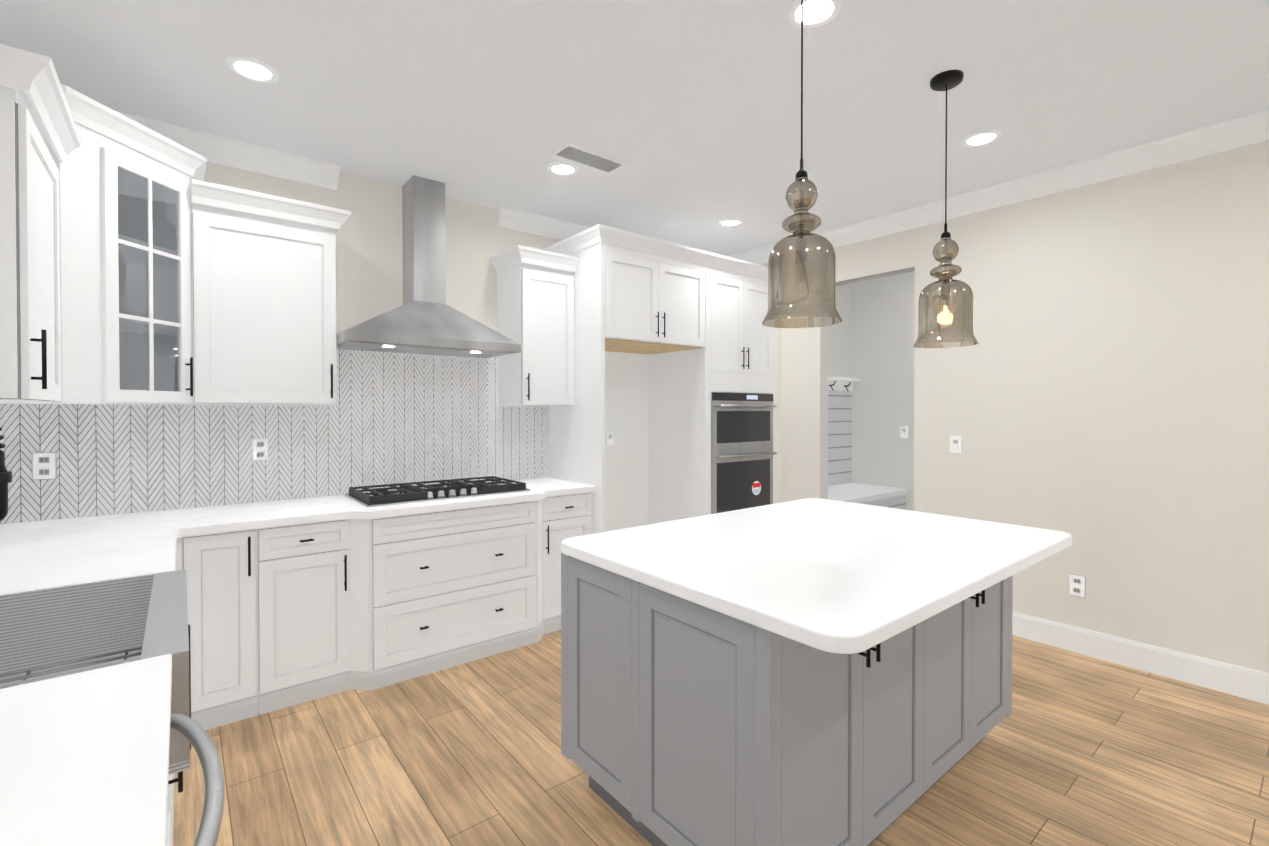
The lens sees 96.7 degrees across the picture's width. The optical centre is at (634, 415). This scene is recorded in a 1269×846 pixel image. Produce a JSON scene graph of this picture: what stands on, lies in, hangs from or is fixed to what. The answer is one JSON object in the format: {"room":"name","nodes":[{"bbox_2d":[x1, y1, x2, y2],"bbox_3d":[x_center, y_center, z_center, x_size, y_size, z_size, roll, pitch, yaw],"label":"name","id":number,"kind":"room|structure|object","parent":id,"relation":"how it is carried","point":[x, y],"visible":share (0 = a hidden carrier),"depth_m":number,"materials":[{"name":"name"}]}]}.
{"room":"kitchen","nodes":[
{"label":"kitchen","id":0,"kind":"room"},
{"bbox_2d":[4,162,561,559],"bbox_3d":[-1.035,-0.040,4.023,5.010,2.840,0.120,0,1,-39],"label":"wall","id":1,"kind":"structure","parent":0,"point":[369,279],"depth_m":3.51,"materials":[{"name":"white paint"}]},
{"bbox_2d":[0,85,206,404],"bbox_3d":[-2.304,-0.639,2.416,0.763,1.170,0.763,0,1,-39],"label":"upper cabinet","id":2,"kind":"object","parent":1,"relation":"attached to","point":[125,188],"visible":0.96,"depth_m":2.36,"materials":[{"name":"white wood"}]},
{"bbox_2d":[114,110,339,189],"bbox_3d":[-2.236,-1.391,2.909,1.280,0.115,0.090,0,1,-39],"label":"crown molding","id":3,"kind":"structure","parent":1,"relation":"attached to","point":[219,150],"depth_m":3.04,"materials":[{"name":"white wood"}]},
{"bbox_2d":[191,179,351,404],"bbox_3d":[-1.901,-0.574,2.966,0.671,1.030,0.430,0,1,-39],"label":"upper cabinet","id":4,"kind":"object","parent":1,"relation":"attached to","point":[263,293],"visible":1,"depth_m":2.81,"materials":[{"name":"white wood"}]},
{"bbox_2d":[0,349,548,523],"bbox_3d":[-1.738,-0.002,3.376,2.802,0.944,0.008,0,1,-39],"label":"tile backsplash","id":5,"kind":"structure","parent":1,"relation":"attached to","point":[391,418],"depth_m":3.17,"materials":[{"name":"white tile"}]},
{"bbox_2d":[32,452,56,480],"bbox_3d":[-2.707,0.230,2.587,0.080,0.127,0.008,0,1,-39],"label":"outlet","id":6,"kind":"object","parent":5,"relation":"attached to","point":[44,465],"visible":1,"depth_m":2.59,"materials":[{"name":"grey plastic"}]},
{"bbox_2d":[251,438,268,460],"bbox_3d":[-2.061,0.185,3.106,0.080,0.127,0.008,0,1,-39],"label":"outlet","id":7,"kind":"object","parent":5,"relation":"attached to","point":[260,449],"visible":1,"depth_m":3.10,"materials":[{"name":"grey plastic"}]},
{"bbox_2d":[336,175,520,357],"bbox_3d":[-1.263,-0.921,3.426,1.013,1.062,0.489,0,1,-39],"label":"range hood","id":8,"kind":"object","parent":1,"relation":"attached to","point":[425,318],"visible":0.94,"depth_m":3.43,"materials":[{"name":"silver metal"}]},
{"bbox_2d":[490,245,579,405],"bbox_3d":[-0.698,-0.584,3.933,0.470,1.030,0.430,0,1,-39],"label":"upper cabinet","id":9,"kind":"object","parent":1,"relation":"attached to","point":[535,303],"visible":1,"depth_m":3.83,"materials":[{"name":"white wood"}]},
{"bbox_2d":[498,206,590,239],"bbox_3d":[-0.072,-1.409,4.650,2.225,0.115,0.090,0,1,-39],"label":"crown molding","id":10,"kind":"structure","parent":1,"relation":"attached to","point":[508,217],"depth_m":4.13,"materials":[{"name":"white wood"}]},
{"bbox_2d":[0,0,1268,256],"bbox_3d":[1.540,-1.478,1.852,6.320,0.080,6.710,0,1,-39],"label":"ceiling","id":11,"kind":"structure","parent":0,"point":[688,112],"depth_m":2.49,"materials":[{"name":"white paint"}]},
{"bbox_2d":[226,55,278,82],"bbox_3d":[-1.578,-1.438,2.335,0.181,0.010,0.192,0,1,-39],"label":"recessed light","id":12,"kind":"object","parent":11,"relation":"in","point":[253,69],"depth_m":2.34,"materials":[{"name":"white plastic"}]},
{"bbox_2d":[547,162,578,175],"bbox_3d":[-0.418,-1.447,3.295,0.185,0.010,0.188,0,1,-39],"label":"recessed light","id":13,"kind":"object","parent":11,"relation":"in","point":[557,168],"depth_m":3.30,"materials":[{"name":"white plastic"}]},
{"bbox_2d":[551,143,626,173],"bbox_3d":[-0.253,-1.448,3.188,0.400,0.006,0.170,0,1,-39],"label":"ceiling vent","id":14,"kind":"object","parent":11,"relation":"in","point":[585,157],"visible":1,"depth_m":3.18,"materials":[{"name":"white metal"}]},
{"bbox_2d":[718,218,742,226],"bbox_3d":[0.723,-1.457,4.239,0.191,0.010,0.187,0,1,-39],"label":"recessed light","id":15,"kind":"object","parent":11,"relation":"in","point":[730,222],"depth_m":4.26,"materials":[{"name":"white plastic"}]},
{"bbox_2d":[762,0,841,327],"bbox_3d":[0.532,-0.867,1.795,0.246,1.139,0.246,0,1,-39],"label":"pendant light","id":16,"kind":"object","parent":11,"relation":"hanging from","point":[801,275],"visible":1,"depth_m":1.73,"materials":[{"name":"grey glass"}]},
{"bbox_2d":[787,0,841,28],"bbox_3d":[0.632,-1.434,1.992,0.187,0.010,0.177,0,1,-39],"label":"recessed light","id":17,"kind":"object","parent":11,"relation":"in","point":[817,13],"depth_m":2.01,"materials":[{"name":"white plastic"}]},
{"bbox_2d":[913,70,978,347],"bbox_3d":[1.334,-0.873,2.417,0.246,1.139,0.246,0,1,-39],"label":"pendant light","id":18,"kind":"object","parent":11,"relation":"hanging from","point":[945,310],"visible":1,"depth_m":2.37,"materials":[{"name":"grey glass"}]},
{"bbox_2d":[961,129,1001,146],"bbox_3d":[1.797,-1.444,2.925,0.191,0.010,0.184,0,1,-39],"label":"recessed light","id":19,"kind":"object","parent":11,"relation":"in","point":[984,137],"depth_m":2.93,"materials":[{"name":"white plastic"}]},
{"bbox_2d":[173,630,1268,845],"bbox_3d":[1.540,1.432,1.882,6.320,0.060,6.710,0,1,-39],"label":"floor","id":20,"kind":"structure","parent":0,"point":[1075,749],"depth_m":2.22,"materials":[{"name":"brown wood"}]},
{"bbox_2d":[166,771,182,845],"bbox_3d":[-1.443,0.971,1.270,0.666,0.874,0.936,0,1,-39],"label":"base cabinet","id":21,"kind":"object","parent":20,"relation":"on","point":[169,836],"visible":0.15,"depth_m":1.69,"materials":[{"name":"white wood"}]},
{"bbox_2d":[0,509,183,845],"bbox_3d":[-1.632,0.511,1.495,0.660,0.040,3.060,0,1,-39],"label":"countertop","id":22,"kind":"structure","parent":21,"relation":"on","point":[84,758],"depth_m":0.91,"materials":[{"name":"white stone"}]},
{"bbox_2d":[0,427,11,520],"bbox_3d":[-1.552,0.171,1.164,0.357,0.644,0.111,0,1,-39],"label":"spring faucet","id":23,"kind":"object","parent":22,"relation":"on","point":[5,477],"visible":1,"depth_m":1.28,"materials":[{"name":"black metal"}]},
{"bbox_2d":[0,570,189,774],"bbox_3d":[-1.422,0.622,1.312,0.600,0.252,0.780,0,1,-39],"label":"sink","id":24,"kind":"object","parent":22,"relation":"in","point":[49,633],"visible":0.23,"depth_m":1.59,"materials":[{"name":"silver metal"}]},
{"bbox_2d":[170,538,190,827],"bbox_3d":[-1.981,0.964,1.956,0.688,0.874,0.802,0,1,-39],"label":"base cabinet","id":25,"kind":"object","parent":20,"relation":"on","point":[178,567],"visible":0.1,"depth_m":1.94,"materials":[{"name":"white wood"}]},
{"bbox_2d":[170,713,223,845],"bbox_3d":[-0.922,0.980,0.685,0.689,0.868,0.620,0,1,-39],"label":"dishwasher","id":26,"kind":"object","parent":20,"relation":"on","point":[195,734],"visible":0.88,"depth_m":0.89,"materials":[{"name":"stainless steel"}]},
{"bbox_2d":[182,529,257,729],"bbox_3d":[-2.034,0.956,2.755,0.270,0.874,0.616,0,1,-39],"label":"base cabinet","id":27,"kind":"object","parent":20,"relation":"on","point":[220,568],"visible":0.96,"depth_m":2.55,"materials":[{"name":"white wood"}]},
{"bbox_2d":[256,519,349,714],"bbox_3d":[-1.772,0.954,2.966,0.396,0.874,0.616,0,1,-39],"label":"base cabinet","id":28,"kind":"object","parent":20,"relation":"on","point":[303,606],"visible":0.96,"depth_m":2.74,"materials":[{"name":"white wood"}]},
{"bbox_2d":[350,500,543,689],"bbox_3d":[-1.164,0.949,3.407,1.133,0.874,0.691,0,1,-39],"label":"base cabinet","id":29,"kind":"object","parent":20,"relation":"on","point":[431,592],"visible":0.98,"depth_m":3.09,"materials":[{"name":"white wood"}]},
{"bbox_2d":[184,477,595,536],"bbox_3d":[-1.485,0.494,3.115,2.741,0.040,0.720,0,1,-39],"label":"countertop","id":30,"kind":"structure","parent":29,"relation":"on","point":[268,514],"depth_m":2.90,"materials":[{"name":"white stone"}]},
{"bbox_2d":[344,476,529,506],"bbox_3d":[-1.184,0.445,3.431,0.948,0.050,0.523,0,1,-39],"label":"gas cooktop","id":31,"kind":"object","parent":30,"relation":"in","point":[403,493],"visible":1,"depth_m":3.32,"materials":[{"name":"black metal"}]},
{"bbox_2d":[542,492,591,633],"bbox_3d":[-0.607,0.944,3.903,0.386,0.874,0.616,0,1,-39],"label":"base cabinet","id":32,"kind":"object","parent":20,"relation":"on","point":[566,516],"visible":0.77,"depth_m":3.64,"materials":[{"name":"white wood"}]},
{"bbox_2d":[542,224,776,533],"bbox_3d":[0.293,0.065,4.538,1.936,2.620,0.740,0,1,-39],"label":"tall cabinet","id":33,"kind":"object","parent":20,"relation":"on","point":[669,337],"visible":0.73,"depth_m":4.39,"materials":[{"name":"white wood"}]},
{"bbox_2d":[606,431,613,445],"bbox_3d":[-0.198,0.184,4.604,0.080,0.127,0.012,0,1,-39],"label":"light switch","id":34,"kind":"object","parent":33,"relation":"attached to","point":[609,438],"visible":1,"depth_m":4.60,"materials":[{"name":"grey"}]},
{"bbox_2d":[711,392,776,513],"bbox_3d":[0.721,0.361,4.846,0.763,1.110,0.701,0,1,-39],"label":"double oven","id":35,"kind":"object","parent":33,"relation":"in","point":[742,453],"visible":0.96,"depth_m":4.59,"materials":[{"name":"stainless steel"},{"name":"black glass"}]},
{"bbox_2d":[561,552,940,845],"bbox_3d":[0.372,0.956,2.034,0.887,0.888,0.970,0,1,-39],"label":"base cabinet","id":36,"kind":"object","parent":20,"relation":"on","point":[684,722],"depth_m":1.65,"materials":[{"name":"grey wood"}]},
{"bbox_2d":[828,483,907,509],"bbox_3d":[1.969,1.032,5.245,1.182,0.670,0.580,0,1,-39],"label":"bench","id":37,"kind":"object","parent":20,"relation":"on","point":[884,496],"visible":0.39,"depth_m":5.21,"materials":[{"name":"white wood"}]},
{"bbox_2d":[937,575,1012,780],"bbox_3d":[0.967,0.951,2.512,0.887,0.888,0.970,0,1,-39],"label":"base cabinet","id":38,"kind":"object","parent":20,"relation":"on","point":[974,689],"depth_m":2.15,"materials":[{"name":"grey wood"}]},
{"bbox_2d":[561,498,1071,653],"bbox_3d":[0.731,0.489,2.193,1.690,0.040,1.205,0,1,-39],"label":"countertop","id":39,"kind":"structure","parent":38,"relation":"on","point":[834,576],"depth_m":1.84,"materials":[{"name":"white stone"}]},
{"bbox_2d":[759,262,781,502],"bbox_3d":[1.051,-0.052,5.188,0.058,2.840,0.680,0,1,-39],"label":"wall","id":40,"kind":"structure","parent":0,"point":[779,344],"depth_m":4.92,"materials":[{"name":"white paint"}]},
{"bbox_2d":[729,110,1268,263],"bbox_3d":[2.831,-1.391,2.891,0.148,0.115,6.470,0,1,-39],"label":"crown molding","id":41,"kind":"structure","parent":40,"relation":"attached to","point":[1193,144],"depth_m":3.30,"materials":[{"name":"white wood"}]},
{"bbox_2d":[828,271,914,510],"bbox_3d":[2.480,-0.047,4.695,1.310,2.840,2.340,0,1,-39],"label":"wall","id":42,"kind":"structure","parent":0,"point":[871,340],"depth_m":5.60,"materials":[{"name":"white paint"}]},
{"bbox_2d":[828,390,851,485],"bbox_3d":[1.781,0.555,5.474,1.186,1.620,0.017,0,1,-39],"label":"wall panel","id":43,"kind":"object","parent":42,"relation":"attached to","point":[839,437],"visible":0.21,"depth_m":5.70,"materials":[{"name":"white wood"}]},
{"bbox_2d":[828,376,859,390],"bbox_3d":[1.810,-0.313,5.429,1.186,0.133,0.110,0,1,-39],"label":"hook rail","id":44,"kind":"object","parent":42,"relation":"attached to","point":[841,383],"visible":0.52,"depth_m":5.65,"materials":[{"name":"white wood"}]},
{"bbox_2d":[900,426,907,438],"bbox_3d":[2.585,0.156,5.410,0.012,0.127,0.080,0,1,-39],"label":"light switch","id":45,"kind":"object","parent":42,"relation":"attached to","point":[903,432],"visible":1,"depth_m":5.41,"materials":[{"name":"white plastic"}]},
{"bbox_2d":[781,140,1268,672],"bbox_3d":[2.935,-0.029,2.989,0.120,2.840,6.470,0,1,-39],"label":"wall","id":46,"kind":"structure","parent":0,"point":[1099,392],"depth_m":3.18,"materials":[{"name":"white paint"}]},
{"bbox_2d":[819,267,914,510],"bbox_3d":[1.814,0.151,4.386,0.120,2.451,0.772,0,1,-39],"label":"trim","id":47,"kind":"structure","parent":46,"relation":"attached to","point":[824,368],"depth_m":4.67,"materials":[{"name":"white paint"}]},
{"bbox_2d":[950,435,961,453],"bbox_3d":[2.178,0.192,3.826,0.012,0.127,0.080,0,1,-39],"label":"light switch","id":48,"kind":"object","parent":46,"relation":"attached to","point":[955,444],"visible":1,"depth_m":3.82,"materials":[{"name":"white plastic"}]},
{"bbox_2d":[1069,573,1085,597],"bbox_3d":[2.600,0.998,3.313,0.008,0.127,0.080,0,1,-39],"label":"outlet","id":49,"kind":"object","parent":46,"relation":"attached to","point":[1077,585],"visible":1,"depth_m":3.31,"materials":[{"name":"white plastic"}]},
{"bbox_2d":[1012,612,1268,703],"bbox_3d":[3.446,1.326,2.259,0.016,0.145,4.610,0,1,-39],"label":"baseboard","id":50,"kind":"structure","parent":46,"relation":"attached to","point":[1247,683],"depth_m":3.04,"materials":[{"name":"white wood"}]},
{"bbox_3d":[-0.875,0.002,-0.076,0.120,2.840,6.470,0,1,-39],"label":"wall","id":51,"kind":"structure","parent":0,"visible":0},
{"bbox_2d":[0,44,81,401],"bbox_3d":[-2.048,-0.545,1.785,0.372,0.995,0.665,0,1,-39],"label":"upper cabinet","id":52,"kind":"object","parent":51,"relation":"attached to","point":[30,341],"visible":1,"depth_m":1.68,"materials":[{"name":"white wood"}]}
]}

